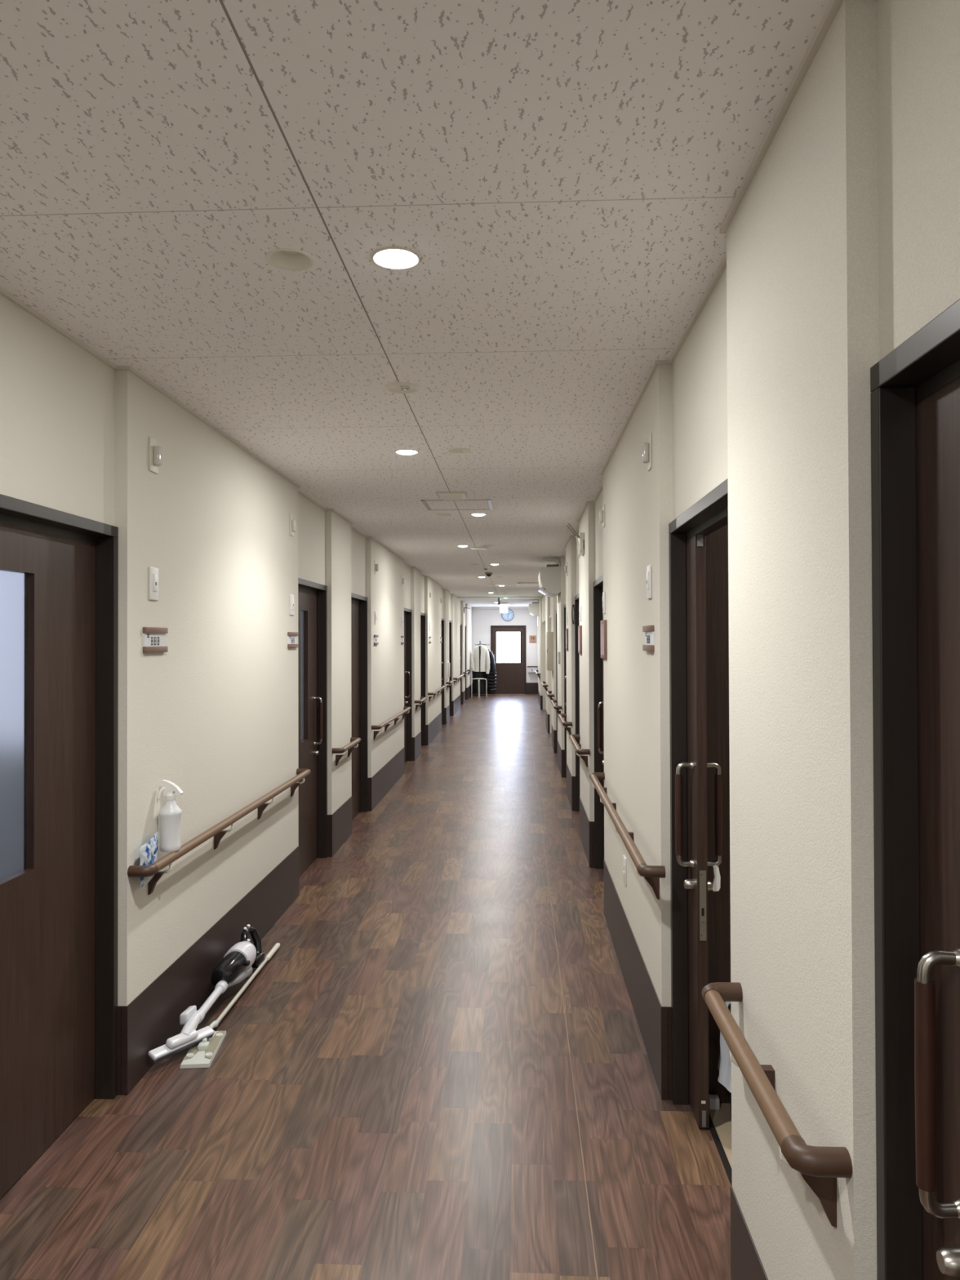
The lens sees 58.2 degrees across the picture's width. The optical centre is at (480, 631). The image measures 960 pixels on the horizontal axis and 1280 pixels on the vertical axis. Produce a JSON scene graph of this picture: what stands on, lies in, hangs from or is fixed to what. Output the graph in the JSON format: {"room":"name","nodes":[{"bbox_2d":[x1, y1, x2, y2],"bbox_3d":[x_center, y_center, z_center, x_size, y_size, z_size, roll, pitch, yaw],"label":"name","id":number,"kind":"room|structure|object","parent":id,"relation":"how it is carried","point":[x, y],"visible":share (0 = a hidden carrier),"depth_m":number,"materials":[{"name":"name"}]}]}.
{"room":"nursing home corridor","nodes":[
{"label":"nursing home corridor","id":0,"kind":"room"},
{"bbox_2d":[0,293,471,1006],"bbox_3d":[-0.914,0.400,10.869,0.120,2.514,27.660,0,-1,3],"label":"wall","id":1,"kind":"structure","parent":0,"point":[214,715],"depth_m":3.64,"materials":[{"name":"beige paint"}]},
{"bbox_2d":[0,493,118,1199],"bbox_3d":[-1.315,0.607,2.495,0.108,1.942,0.936,0,-1,3],"label":"door","id":2,"kind":"structure","parent":1,"relation":"in","point":[59,570],"depth_m":2.67,"materials":[{"name":"brown wood"}]},
{"bbox_2d":[148,566,158,600],"bbox_3d":[-1.196,-0.176,3.167,0.013,0.122,0.072,0,-1,3],"label":"wall switch","id":3,"kind":"object","parent":1,"relation":"attached to","point":[153,571],"visible":1,"depth_m":3.15,"materials":[{"name":"white plastic"}]},
{"bbox_2d":[148,436,161,474],"bbox_3d":[-1.189,-0.648,3.171,0.030,0.124,0.072,0,-1,3],"label":"lamp","id":4,"kind":"object","parent":1,"relation":"attached to","point":[154,451],"visible":1,"depth_m":3.15,"materials":[{"name":"beige plastic"}]},
{"bbox_2d":[142,626,168,653],"bbox_3d":[-1.194,0.030,3.175,0.014,0.092,0.190,0,-1,3],"label":"name plate","id":5,"kind":"object","parent":1,"relation":"attached to","point":[153,637],"visible":1,"depth_m":3.16,"materials":[{"name":"white"}]},
{"bbox_2d":[127,768,311,895],"bbox_3d":[-1.113,0.890,4.093,0.086,0.144,2.285,0,-1,3],"label":"handrail","id":6,"kind":"object","parent":1,"relation":"attached to","point":[133,871],"visible":1,"depth_m":3.58,"materials":[{"name":"brown wood"}]},
{"bbox_2d":[139,831,158,888],"bbox_3d":[-1.176,0.809,3.063,0.039,0.163,0.170,0,-1,3],"label":"packet","id":7,"kind":"object","parent":6,"relation":"on","point":[148,851],"visible":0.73,"depth_m":3.02,"materials":[{"name":"blue plastic"}]},
{"bbox_2d":[157,779,183,852],"bbox_3d":[-1.149,0.681,3.203,0.085,0.259,0.081,-1,-1,32],"label":"spray bottle","id":8,"kind":"object","parent":6,"relation":"on","point":[170,815],"visible":1,"depth_m":3.18,"materials":[{"name":"white plastic"}]},
{"bbox_2d":[0,286,471,607],"bbox_3d":[-0.878,-0.832,10.890,0.067,0.013,27.662,0,-1,3],"label":"trim","id":9,"kind":"structure","parent":1,"relation":"attached to","point":[3,292],"depth_m":3.18,"materials":[{"name":"white"}]},
{"bbox_2d":[289,594,293,615],"bbox_3d":[-1.109,-0.158,5.097,0.013,0.122,0.072,0,-1,3],"label":"wall switch","id":10,"kind":"object","parent":1,"relation":"attached to","point":[291,597],"visible":1,"depth_m":5.08,"materials":[{"name":"white plastic"}]},
{"bbox_2d":[287,631,297,648],"bbox_3d":[-1.107,0.048,5.105,0.014,0.092,0.190,0,-1,3],"label":"name plate","id":11,"kind":"object","parent":1,"relation":"attached to","point":[291,636],"visible":1,"depth_m":5.07,"materials":[{"name":"white plastic"}]},
{"bbox_2d":[289,514,296,536],"bbox_3d":[-1.102,-0.630,5.101,0.030,0.124,0.072,0,-1,3],"label":"lamp","id":12,"kind":"object","parent":1,"relation":"attached to","point":[292,522],"visible":1,"depth_m":5.08,"materials":[{"name":"beige plastic"}]},
{"bbox_2d":[117,684,471,1095],"bbox_3d":[-0.848,1.511,11.367,0.048,0.302,26.644,0,-1,3],"label":"baseboard","id":13,"kind":"structure","parent":1,"relation":"attached to","point":[152,1018],"depth_m":3.74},
{"bbox_2d":[297,577,327,876],"bbox_3d":[-1.170,0.638,5.720,0.108,1.942,0.943,0,-1,3],"label":"door","id":14,"kind":"structure","parent":1,"relation":"in","point":[312,596],"depth_m":6.02,"materials":[{"name":"brown wood"}]},
{"bbox_2d":[331,737,360,765],"bbox_3d":[-1.003,0.913,6.538,0.086,0.144,0.718,0,-1,3],"label":"handrail","id":15,"kind":"object","parent":1,"relation":"attached to","point":[353,740],"visible":1,"depth_m":6.33,"materials":[{"name":"brown wood"}]},
{"bbox_2d":[351,592,368,819],"bbox_3d":[-1.095,0.653,7.378,0.108,1.942,0.933,0,-1,3],"label":"door","id":16,"kind":"structure","parent":1,"relation":"in","point":[358,602],"depth_m":7.79,"materials":[{"name":"brown wood"}]},
{"bbox_2d":[373,635,378,644],"bbox_3d":[-0.973,0.077,8.077,0.014,0.092,0.190,0,-1,3],"label":"name plate","id":17,"kind":"object","parent":1,"relation":"attached to","point":[375,637],"visible":1,"depth_m":8.05,"materials":[{"name":"white plastic"}]},
{"bbox_2d":[374,560,377,574],"bbox_3d":[-0.968,-0.602,8.073,0.030,0.124,0.072,0,-1,3],"label":"lamp","id":18,"kind":"object","parent":1,"relation":"attached to","point":[375,564],"visible":1,"depth_m":8.06,"materials":[{"name":"beige plastic"}]},
{"bbox_2d":[371,706,410,739],"bbox_3d":[-0.894,0.936,8.951,0.086,0.144,2.238,0,-1,3],"label":"handrail","id":19,"kind":"object","parent":1,"relation":"attached to","point":[403,713],"visible":1,"depth_m":8.62,"materials":[{"name":"brown wood"}]},
{"bbox_2d":[400,635,404,644],"bbox_3d":[-0.890,0.094,9.930,0.014,0.092,0.190,0,-1,3],"label":"name plate","id":20,"kind":"object","parent":1,"relation":"attached to","point":[402,637],"visible":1,"depth_m":9.88,"materials":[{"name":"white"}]},
{"bbox_2d":[401,575,404,586],"bbox_3d":[-0.884,-0.584,9.926,0.030,0.124,0.072,0,-1,3],"label":"lamp","id":21,"kind":"object","parent":1,"relation":"attached to","point":[402,579],"visible":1,"depth_m":9.91,"materials":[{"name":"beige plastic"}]},
{"bbox_2d":[404,607,412,762],"bbox_3d":[-0.951,0.684,10.582,0.108,1.942,0.998,0,-1,3],"label":"door","id":22,"kind":"structure","parent":1,"relation":"in","point":[407,612],"depth_m":11.04,"materials":[{"name":"brown wood"}]},
{"bbox_2d":[414,697,426,711],"bbox_3d":[-0.783,0.959,11.423,0.086,0.144,0.708,0,-1,3],"label":"handrail","id":23,"kind":"object","parent":1,"relation":"attached to","point":[420,702],"visible":1,"depth_m":11.20,"materials":[{"name":"brown wood"}]},
{"bbox_2d":[420,612,426,745],"bbox_3d":[-0.875,0.699,12.251,0.108,1.942,0.918,0,-1,3],"label":"door","id":24,"kind":"structure","parent":1,"relation":"in","point":[423,721],"depth_m":12.67,"materials":[{"name":"brown wood"}]},
{"bbox_2d":[427,684,445,702],"bbox_3d":[-0.675,0.982,13.811,0.086,0.144,2.228,0,-1,3],"label":"handrail","id":25,"kind":"object","parent":1,"relation":"attached to","point":[441,689],"visible":1,"depth_m":13.46,"materials":[{"name":"brown wood"}]},
{"bbox_2d":[441,617,444,724],"bbox_3d":[-0.733,0.729,15.417,0.108,1.942,0.958,0,-1,3],"label":"door","id":26,"kind":"structure","parent":1,"relation":"in","point":[442,620],"depth_m":15.86,"materials":[{"name":"brown wood"}]},
{"bbox_2d":[446,661,449,679],"bbox_3d":[-0.587,0.716,16.097,0.060,0.340,0.160,0,-1,3],"label":"intercom","id":27,"kind":"object","parent":1,"relation":"attached to","point":[447,662],"visible":1,"depth_m":16.02,"materials":[{"name":"white plastic"}]},
{"bbox_2d":[445,680,453,689],"bbox_3d":[-0.566,1.005,16.253,0.086,0.144,0.738,0,-1,3],"label":"handrail","id":28,"kind":"object","parent":1,"relation":"attached to","point":[450,681],"visible":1,"depth_m":16.01,"materials":[{"name":"brown wood"}]},
{"bbox_2d":[448,620,451,715],"bbox_3d":[-0.655,0.746,17.141,0.108,1.942,1.008,0,-1,3],"label":"door","id":29,"kind":"structure","parent":1,"relation":"in","point":[450,621],"depth_m":17.61,"materials":[{"name":"brown wood"}]},
{"bbox_2d":[453,673,463,684],"bbox_3d":[-0.455,1.028,18.701,0.086,0.144,2.138,0,-1,3],"label":"handrail","id":30,"kind":"object","parent":1,"relation":"attached to","point":[459,677],"visible":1,"depth_m":18.39,"materials":[{"name":"brown wood"}]},
{"bbox_2d":[460,623,462,704],"bbox_3d":[-0.514,0.775,20.272,0.108,1.942,0.978,0,-1,3],"label":"door","id":31,"kind":"structure","parent":1,"relation":"in","point":[460,624],"depth_m":20.72,"materials":[{"name":"brown wood"}]},
{"bbox_2d":[464,624,466,699],"bbox_3d":[-0.438,0.791,21.960,0.108,1.942,0.958,0,-1,3],"label":"door","id":32,"kind":"structure","parent":1,"relation":"in","point":[464,624],"depth_m":22.40,"materials":[{"name":"brown wood"}]},
{"bbox_2d":[0,693,731,1279],"bbox_3d":[1.244,1.675,10.815,4.500,0.050,27.750,0,-1,3],"label":"floor","id":33,"kind":"structure","parent":0,"point":[439,1068],"depth_m":2.88,"materials":[{"name":"brown wood"}]},
{"bbox_2d":[147,924,265,1062],"bbox_3d":[-1.092,1.478,3.617,0.163,0.181,1.079,0,-1,3],"label":"stick vacuum","id":34,"kind":"object","parent":33,"relation":"on","point":[237,963],"visible":1,"depth_m":3.66,"materials":[{"name":"white plastic"},{"name":"glossy black plastic"}]},
{"bbox_2d":[210,951,246,986],"bbox_3d":[-1.096,1.478,3.765,0.109,0.107,0.213,0,-1,3],"label":"container","id":35,"kind":"object","parent":34,"relation":"on","point":[231,971],"depth_m":3.73,"materials":[{"name":"black plastic"}]},
{"bbox_2d":[180,942,279,1068],"bbox_3d":[-1.051,1.567,3.734,0.115,0.042,1.222,0,-1,-1],"label":"mop","id":36,"kind":"object","parent":33,"relation":"on","point":[202,1055],"depth_m":3.26,"materials":[{"name":"grey plastic"}]},
{"bbox_2d":[471,678,487,697],"bbox_3d":[-0.024,1.516,23.211,0.308,0.515,0.308,0,-1,-42],"label":"stool","id":37,"kind":"object","parent":33,"relation":"on","point":[473,678],"visible":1,"depth_m":23.20,"materials":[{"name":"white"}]},
{"bbox_2d":[473,640,486,696],"bbox_3d":[0.007,1.020,23.965,0.398,1.520,0.398,-1,-1,42],"label":"coat rack","id":38,"kind":"object","parent":33,"relation":"on","point":[480,641],"visible":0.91,"depth_m":23.95,"materials":[{"name":"black plastic"}]},
{"bbox_2d":[471,671,487,693],"bbox_3d":[-0.013,1.087,24.145,0.451,1.270,0.206,0,-1,3],"label":"coat","id":39,"kind":"object","parent":38,"relation":"hanging from","point":[475,674],"visible":0.23,"depth_m":24.06,"materials":[{"name":"black fabric"}]},
{"bbox_2d":[470,644,489,674],"bbox_3d":[0.007,0.764,23.751,0.541,0.802,0.211,0,-1,3],"label":"jacket","id":40,"kind":"object","parent":38,"relation":"hanging from","point":[480,657],"visible":1,"depth_m":23.68,"materials":[{"name":"grey fabric"}]},
{"bbox_2d":[486,648,496,693],"bbox_3d":[0.321,1.104,23.973,0.278,1.230,0.285,0,-1,3],"label":"coat","id":41,"kind":"object","parent":38,"relation":"hanging from","point":[491,683],"visible":0.85,"depth_m":23.90,"materials":[{"name":"black fabric"}]},
{"bbox_2d":[708,1094,719,1110],"bbox_3d":[0.773,1.557,2.853,0.033,0.036,0.030,0,-1,3],"label":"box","id":42,"kind":"object","parent":33,"relation":"on","point":[713,1100],"visible":0.79,"depth_m":2.84,"materials":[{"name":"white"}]},
{"bbox_2d":[717,1001,731,1118],"bbox_3d":[0.918,1.390,2.728,0.327,0.367,0.327,0,-1,3],"label":"curtain","id":43,"kind":"object","parent":33,"relation":"on","point":[724,1067],"visible":0.09,"depth_m":2.71,"materials":[{"name":"white fabric"}]},
{"bbox_2d":[0,0,831,606],"bbox_3d":[0.060,-0.841,10.842,2.090,0.001,27.850,0,-1,3],"label":"ceiling","id":44,"kind":"structure","parent":0,"point":[563,177],"depth_m":1.92,"materials":[{"name":"white tile"}]},
{"bbox_2d":[265,248,315,271],"bbox_3d":[-0.471,-0.941,2.137,0.121,0.044,0.121,0,-1,3],"label":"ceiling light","id":45,"kind":"object","parent":44,"relation":"attached to","point":[286,259],"visible":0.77,"depth_m":2.17,"materials":[{"name":"beige plastic"}]},
{"bbox_2d":[371,246,420,269],"bbox_3d":[-0.208,-0.932,2.130,0.121,0.043,0.121,0,-1,3],"label":"ceiling light","id":46,"kind":"object","parent":44,"relation":"attached to","point":[391,257],"visible":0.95,"depth_m":2.11,"materials":[{"name":"beige plastic"}]},
{"bbox_2d":[385,382,419,393],"bbox_3d":[-0.289,-0.905,3.215,0.128,0.015,0.128,0,-1,3],"label":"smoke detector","id":47,"kind":"object","parent":44,"relation":"in","point":[394,387],"visible":1,"depth_m":3.20,"materials":[{"name":"plastic"}]},
{"bbox_2d":[394,448,418,455],"bbox_3d":[-0.367,-0.910,4.320,0.121,0.043,0.121,0,-1,3],"label":"ceiling light","id":48,"kind":"object","parent":44,"relation":"attached to","point":[402,451],"visible":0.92,"depth_m":4.29,"materials":[{"name":"beige plastic"}]},
{"bbox_2d":[435,513,452,515],"bbox_3d":[-0.272,-0.899,6.483,0.121,0.044,0.121,0,-1,3],"label":"ceiling light","id":49,"kind":"object","parent":44,"relation":"attached to","point":[437,514],"visible":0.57,"depth_m":6.52,"materials":[{"name":"beige plastic"}]},
{"bbox_2d":[435,491,468,500],"bbox_3d":[-0.181,-0.880,5.607,0.200,0.020,0.230,0,-1,3],"label":"ceiling vent","id":50,"kind":"object","parent":44,"relation":"in","point":[453,495],"visible":1,"depth_m":5.55,"materials":[{"name":"white"}]},
{"bbox_2d":[421,499,493,510],"bbox_3d":[-0.152,-0.884,6.027,0.470,0.004,0.440,0,-1,3],"label":"ceiling hatch","id":51,"kind":"object","parent":44,"relation":"attached to","point":[436,504],"visible":0.95,"depth_m":6.01,"materials":[{"name":"silver metal"}]},
{"bbox_2d":[446,447,471,453],"bbox_3d":[-0.105,-0.921,4.293,0.121,0.044,0.121,0,-1,3],"label":"ceiling light","id":52,"kind":"object","parent":44,"relation":"attached to","point":[456,450],"visible":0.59,"depth_m":4.33,"materials":[{"name":"beige plastic"}]},
{"bbox_2d":[468,546,488,551],"bbox_3d":[-0.015,-0.850,8.858,0.190,0.020,0.230,0,-1,3],"label":"ceiling vent","id":53,"kind":"object","parent":44,"relation":"in","point":[473,548],"visible":1,"depth_m":8.77,"materials":[{"name":"white"}]},
{"bbox_2d":[470,513,486,515],"bbox_3d":[-0.012,-0.891,6.481,0.121,0.043,0.121,0,-1,3],"label":"ceiling light","id":54,"kind":"object","parent":44,"relation":"attached to","point":[473,514],"visible":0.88,"depth_m":6.45,"materials":[{"name":"beige plastic"}]},
{"bbox_2d":[484,572,492,576],"bbox_3d":[0.122,-0.801,12.115,0.109,0.056,0.109,0,-1,3],"label":"smoke detector","id":55,"kind":"object","parent":44,"relation":"attached to","point":[487,574],"visible":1,"depth_m":12.08,"materials":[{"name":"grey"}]},
{"bbox_2d":[497,598,507,613],"bbox_3d":[0.505,-0.589,18.923,0.220,0.348,0.120,0,-1,3],"label":"exit sign","id":56,"kind":"object","parent":44,"relation":"hanging from","point":[503,606],"visible":1,"depth_m":18.88,"materials":[{"name":"grey plastic"}]},
{"bbox_2d":[517,582,538,584],"bbox_3d":[0.805,-0.793,14.186,0.382,0.035,0.100,0,-1,3],"label":"rail","id":57,"kind":"object","parent":44,"relation":"attached to","point":[518,583],"visible":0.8,"depth_m":14.17,"materials":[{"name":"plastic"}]},
{"bbox_2d":[545,564,559,567],"bbox_3d":[0.840,-0.747,10.095,0.140,0.029,0.600,0,-1,3],"label":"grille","id":58,"kind":"object","parent":44,"relation":"in","point":[548,565],"depth_m":9.80,"materials":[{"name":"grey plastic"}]},
{"bbox_2d":[471,608,537,682],"bbox_3d":[0.688,0.528,24.690,2.150,2.514,0.100,0,-1,3],"label":"wall","id":59,"kind":"structure","parent":0,"point":[482,620],"depth_m":24.64,"materials":[{"name":"white paint"}]},
{"bbox_2d":[471,606,528,608],"bbox_3d":[0.706,-0.685,24.631,2.000,0.050,0.040,0,-1,3],"label":"trim","id":60,"kind":"structure","parent":59,"relation":"attached to","point":[473,607],"depth_m":24.63,"materials":[{"name":"white plastic"}]},
{"bbox_2d":[471,682,537,693],"bbox_3d":[0.694,1.622,24.627,1.960,0.325,0.006,0,-1,3],"label":"baseboard","id":61,"kind":"structure","parent":59,"relation":"attached to","point":[531,687],"depth_m":24.59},
{"bbox_2d":[501,608,514,621],"bbox_3d":[0.792,-0.478,24.627,0.356,0.356,0.036,0,-1,3],"label":"wall clock","id":62,"kind":"object","parent":59,"relation":"attached to","point":[508,616],"visible":0.77,"depth_m":24.62,"materials":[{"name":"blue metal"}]},
{"bbox_2d":[490,625,526,693],"bbox_3d":[0.813,0.739,24.666,1.200,2.110,0.134,0,-1,3],"label":"door","id":63,"kind":"structure","parent":59,"relation":"in","point":[508,642],"depth_m":24.66,"materials":[{"name":"brown wood"}]},
{"bbox_2d":[529,635,536,643],"bbox_3d":[1.506,0.216,24.599,0.190,0.206,0.014,0,-1,3],"label":"restroom sign","id":64,"kind":"object","parent":59,"relation":"attached to","point":[532,638],"visible":1,"depth_m":24.60,"materials":[{"name":"brown plastic"}]},
{"bbox_2d":[537,0,959,1279],"bbox_3d":[1.030,0.393,10.786,0.130,2.514,27.670,0,-1,3],"label":"wall","id":65,"kind":"structure","parent":0,"point":[843,242],"depth_m":1.48,"materials":[{"name":"beige paint"}]},
{"bbox_2d":[457,596,542,598],"bbox_3d":[0.445,-0.750,18.825,2.000,0.030,0.035,0,-1,3],"label":"trim","id":66,"kind":"structure","parent":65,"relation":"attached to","point":[458,597],"depth_m":18.82,"materials":[{"name":"white plastic"}]},
{"bbox_2d":[528,599,539,616],"bbox_3d":[1.275,-0.570,20.420,0.250,0.384,0.800,0,-1,3],"label":"convex mirror","id":67,"kind":"object","parent":65,"relation":"attached to","point":[534,607],"visible":0.97,"depth_m":20.02,"materials":[{"name":"grey plastic"}]},
{"bbox_2d":[534,670,540,679],"bbox_3d":[1.346,1.007,20.176,0.086,0.144,2.128,0,-1,3],"label":"handrail","id":68,"kind":"object","parent":65,"relation":"attached to","point":[535,671],"visible":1,"depth_m":19.42,"materials":[{"name":"brown wood"}]},
{"bbox_2d":[541,681,547,691],"bbox_3d":[1.107,0.957,14.867,0.086,0.144,1.158,0,-1,3],"label":"handrail","id":69,"kind":"object","parent":65,"relation":"attached to","point":[545,686],"visible":1,"depth_m":14.44,"materials":[{"name":"brown wood"}]},
{"bbox_2d":[537,558,560,597],"bbox_3d":[0.815,-0.618,10.145,0.245,0.440,0.800,0,-1,3],"label":"convex mirror","id":70,"kind":"object","parent":65,"relation":"attached to","point":[549,576],"visible":1,"depth_m":9.75,"materials":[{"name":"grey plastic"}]},
{"bbox_2d":[546,631,553,671],"bbox_3d":[0.984,0.274,12.201,0.088,0.540,0.530,0,-1,3],"label":"upper cabinet","id":71,"kind":"object","parent":65,"relation":"attached to","point":[549,635],"visible":1,"depth_m":11.94,"materials":[{"name":"beige"}]},
{"bbox_2d":[546,690,554,699],"bbox_3d":[0.986,0.932,12.190,0.086,0.144,0.818,0,-1,3],"label":"handrail","id":72,"kind":"object","parent":65,"relation":"attached to","point":[548,693],"visible":0.98,"depth_m":11.93,"materials":[{"name":"brown wood"}]},
{"bbox_2d":[549,615,551,733],"bbox_3d":[1.184,0.709,13.880,0.095,1.942,0.858,0,-1,3],"label":"door","id":73,"kind":"structure","parent":65,"relation":"in","point":[550,672],"depth_m":14.27,"materials":[{"name":"beige wood"}]},
{"bbox_2d":[551,699,561,714],"bbox_3d":[0.898,0.913,10.219,0.086,0.144,1.064,0,-1,3],"label":"handrail","id":74,"kind":"object","parent":65,"relation":"attached to","point":[557,708],"visible":0.97,"depth_m":9.85,"materials":[{"name":"brown wood"}]},
{"bbox_2d":[555,610,557,753],"bbox_3d":[1.063,0.684,11.278,0.102,1.942,1.048,0,-1,3],"label":"door","id":75,"kind":"structure","parent":65,"relation":"in","point":[556,611],"depth_m":11.77,"materials":[{"name":"brown wood"}]},
{"bbox_2d":[564,604,566,777],"bbox_3d":[0.970,0.664,9.207,0.102,1.942,1.002,0,-1,3],"label":"door","id":76,"kind":"structure","parent":65,"relation":"in","point":[565,651],"depth_m":9.67,"materials":[{"name":"brown wood"}]},
{"bbox_2d":[558,713,572,734],"bbox_3d":[0.809,0.895,8.251,0.086,0.144,0.903,0,-1,3],"label":"handrail","id":77,"kind":"object","parent":65,"relation":"attached to","point":[561,716],"visible":0.98,"depth_m":7.95,"materials":[{"name":"brown wood"}]},
{"bbox_2d":[564,563,567,576],"bbox_3d":[0.840,-0.608,8.427,0.030,0.124,0.072,0,-1,3],"label":"lamp","id":78,"kind":"object","parent":65,"relation":"attached to","point":[565,566],"visible":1,"depth_m":8.41,"materials":[{"name":"beige plastic"}]},
{"bbox_2d":[565,628,568,650],"bbox_3d":[0.850,0.077,8.420,0.015,0.212,0.230,0,-1,3],"label":"wall plaque","id":79,"kind":"object","parent":65,"relation":"attached to","point":[566,629],"visible":1,"depth_m":8.31,"materials":[{"name":"brown wood"}]},
{"bbox_2d":[571,604,574,623],"bbox_3d":[0.845,-0.160,7.815,0.028,0.172,0.016,0,-1,3],"label":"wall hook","id":80,"kind":"object","parent":65,"relation":"attached to","point":[572,605],"visible":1,"depth_m":7.81,"materials":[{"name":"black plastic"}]},
{"bbox_2d":[567,523,584,557],"bbox_3d":[0.696,-0.662,6.333,0.129,0.260,0.237,0,-1,3],"label":"router","id":81,"kind":"object","parent":65,"relation":"attached to","point":[580,540],"visible":1,"depth_m":6.22,"materials":[{"name":"beige plastic"}]},
{"bbox_2d":[574,593,579,811],"bbox_3d":[0.885,0.646,7.314,0.102,1.942,1.013,0,-1,3],"label":"door","id":82,"kind":"structure","parent":65,"relation":"in","point":[576,597],"depth_m":7.79,"materials":[{"name":"brown wood"}]},
{"bbox_2d":[568,734,589,767],"bbox_3d":[0.722,0.876,6.331,0.086,0.144,0.948,0,-1,3],"label":"handrail","id":83,"kind":"object","parent":65,"relation":"attached to","point":[577,747],"visible":1,"depth_m":6.01,"materials":[{"name":"brown wood"}]},
{"bbox_2d":[577,625,582,653],"bbox_3d":[0.769,0.060,6.632,0.015,0.212,0.230,0,-1,3],"label":"wall plaque","id":84,"kind":"object","parent":65,"relation":"attached to","point":[580,628],"visible":1,"depth_m":6.54,"materials":[{"name":"brown wood"}]},
{"bbox_2d":[578,604,581,621],"bbox_3d":[0.769,-0.144,6.634,0.013,0.122,0.072,0,-1,3],"label":"wall switch","id":85,"kind":"object","parent":65,"relation":"attached to","point":[580,608],"visible":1,"depth_m":6.61,"materials":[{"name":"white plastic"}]},
{"bbox_2d":[593,574,604,870],"bbox_3d":[0.797,0.628,5.369,0.102,1.942,1.018,0,-1,3],"label":"door","id":86,"kind":"structure","parent":65,"relation":"in","point":[598,710],"depth_m":5.84,"materials":[{"name":"brown wood"}]},
{"bbox_2d":[599,503,604,528],"bbox_3d":[0.676,-0.642,4.791,0.030,0.124,0.072,0,-1,3],"label":"lamp","id":87,"kind":"object","parent":65,"relation":"attached to","point":[602,513],"visible":1,"depth_m":4.77,"materials":[{"name":"beige plastic"}]},
{"bbox_2d":[600,619,607,658],"bbox_3d":[0.686,0.043,4.784,0.015,0.212,0.230,0,-1,3],"label":"wall plaque","id":88,"kind":"object","parent":65,"relation":"attached to","point":[603,623],"visible":1,"depth_m":4.67,"materials":[{"name":"brown wood"}]},
{"bbox_2d":[602,591,605,613],"bbox_3d":[0.686,-0.161,4.786,0.013,0.122,0.072,0,-1,3],"label":"wall switch","id":89,"kind":"object","parent":65,"relation":"attached to","point":[604,592],"visible":1,"depth_m":4.76,"materials":[{"name":"white plastic"}]},
{"bbox_2d":[622,854,626,885],"bbox_3d":[0.652,1.077,3.891,0.009,0.123,0.072,0,-1,3],"label":"wall outlet","id":90,"kind":"object","parent":65,"relation":"attached to","point":[624,856],"visible":1,"depth_m":3.88,"materials":[{"name":"white plastic"}]},
{"bbox_2d":[589,772,665,899],"bbox_3d":[0.610,0.853,3.838,0.086,0.144,2.038,0,-1,3],"label":"handrail","id":91,"kind":"object","parent":65,"relation":"attached to","point":[651,873],"visible":1,"depth_m":3.19,"materials":[{"name":"brown wood"}]},
{"bbox_2d":[641,432,652,471],"bbox_3d":[0.601,-0.647,3.112,0.030,0.124,0.072,0,-1,3],"label":"lamp","id":92,"kind":"object","parent":65,"relation":"attached to","point":[646,447],"visible":1,"depth_m":3.10,"materials":[{"name":"beige plastic"}]},
{"bbox_2d":[642,625,653,651],"bbox_3d":[0.612,0.024,3.135,0.014,0.092,0.190,0,-1,3],"label":"name plate","id":93,"kind":"object","parent":65,"relation":"attached to","point":[648,629],"visible":1,"depth_m":3.10,"materials":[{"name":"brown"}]},
{"bbox_2d":[646,564,651,599],"bbox_3d":[0.611,-0.180,3.127,0.013,0.122,0.072,0,-1,3],"label":"wall switch","id":94,"kind":"object","parent":65,"relation":"attached to","point":[648,567],"visible":1,"depth_m":3.10,"materials":[{"name":"white plastic"}]},
{"bbox_2d":[537,684,768,1279],"bbox_3d":[1.050,1.499,11.274,0.126,0.312,26.654,0,-1,3],"label":"baseboard","id":95,"kind":"structure","parent":65,"relation":"attached to","point":[654,1020],"depth_m":3.29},
{"bbox_2d":[538,0,843,599],"bbox_3d":[0.983,-0.838,10.800,0.067,0.013,27.650,0,-1,3],"label":"trim","id":96,"kind":"structure","parent":65,"relation":"attached to","point":[834,6],"depth_m":1.74,"materials":[{"name":"white"}]},
{"bbox_2d":[668,478,728,1128],"bbox_3d":[0.706,0.604,2.787,0.152,1.942,1.678,0,-1,3],"label":"door","id":97,"kind":"structure","parent":65,"relation":"in","point":[690,885],"depth_m":2.80,"materials":[{"name":"brown wood"}]},
{"bbox_2d":[705,524,730,1102],"bbox_3d":[0.848,0.430,3.411,0.176,2.300,1.040,0,-1,3],"label":"door","id":98,"kind":"structure","parent":65,"relation":"attached to","point":[717,542],"depth_m":2.89,"materials":[{"name":"brown wood"}]},
{"bbox_2d":[708,1112,732,1186],"bbox_3d":[0.721,1.572,2.420,0.019,0.007,0.970,0,-1,3],"label":"trim","id":99,"kind":"structure","parent":65,"relation":"attached to","point":[720,1148],"depth_m":2.61,"materials":[{"name":"black"}]},
{"bbox_2d":[702,982,852,1227],"bbox_3d":[0.508,0.831,1.566,0.086,0.144,0.648,0,-1,3],"label":"handrail","id":100,"kind":"object","parent":65,"relation":"attached to","point":[820,1166],"visible":1,"depth_m":1.35,"materials":[{"name":"medium brown wood"}]},
{"bbox_2d":[870,298,959,1279],"bbox_3d":[0.590,0.585,0.768,0.102,1.942,0.946,0,-1,3],"label":"door","id":101,"kind":"structure","parent":65,"relation":"in","point":[915,388],"depth_m":1.20,"materials":[{"name":"brown wood"}]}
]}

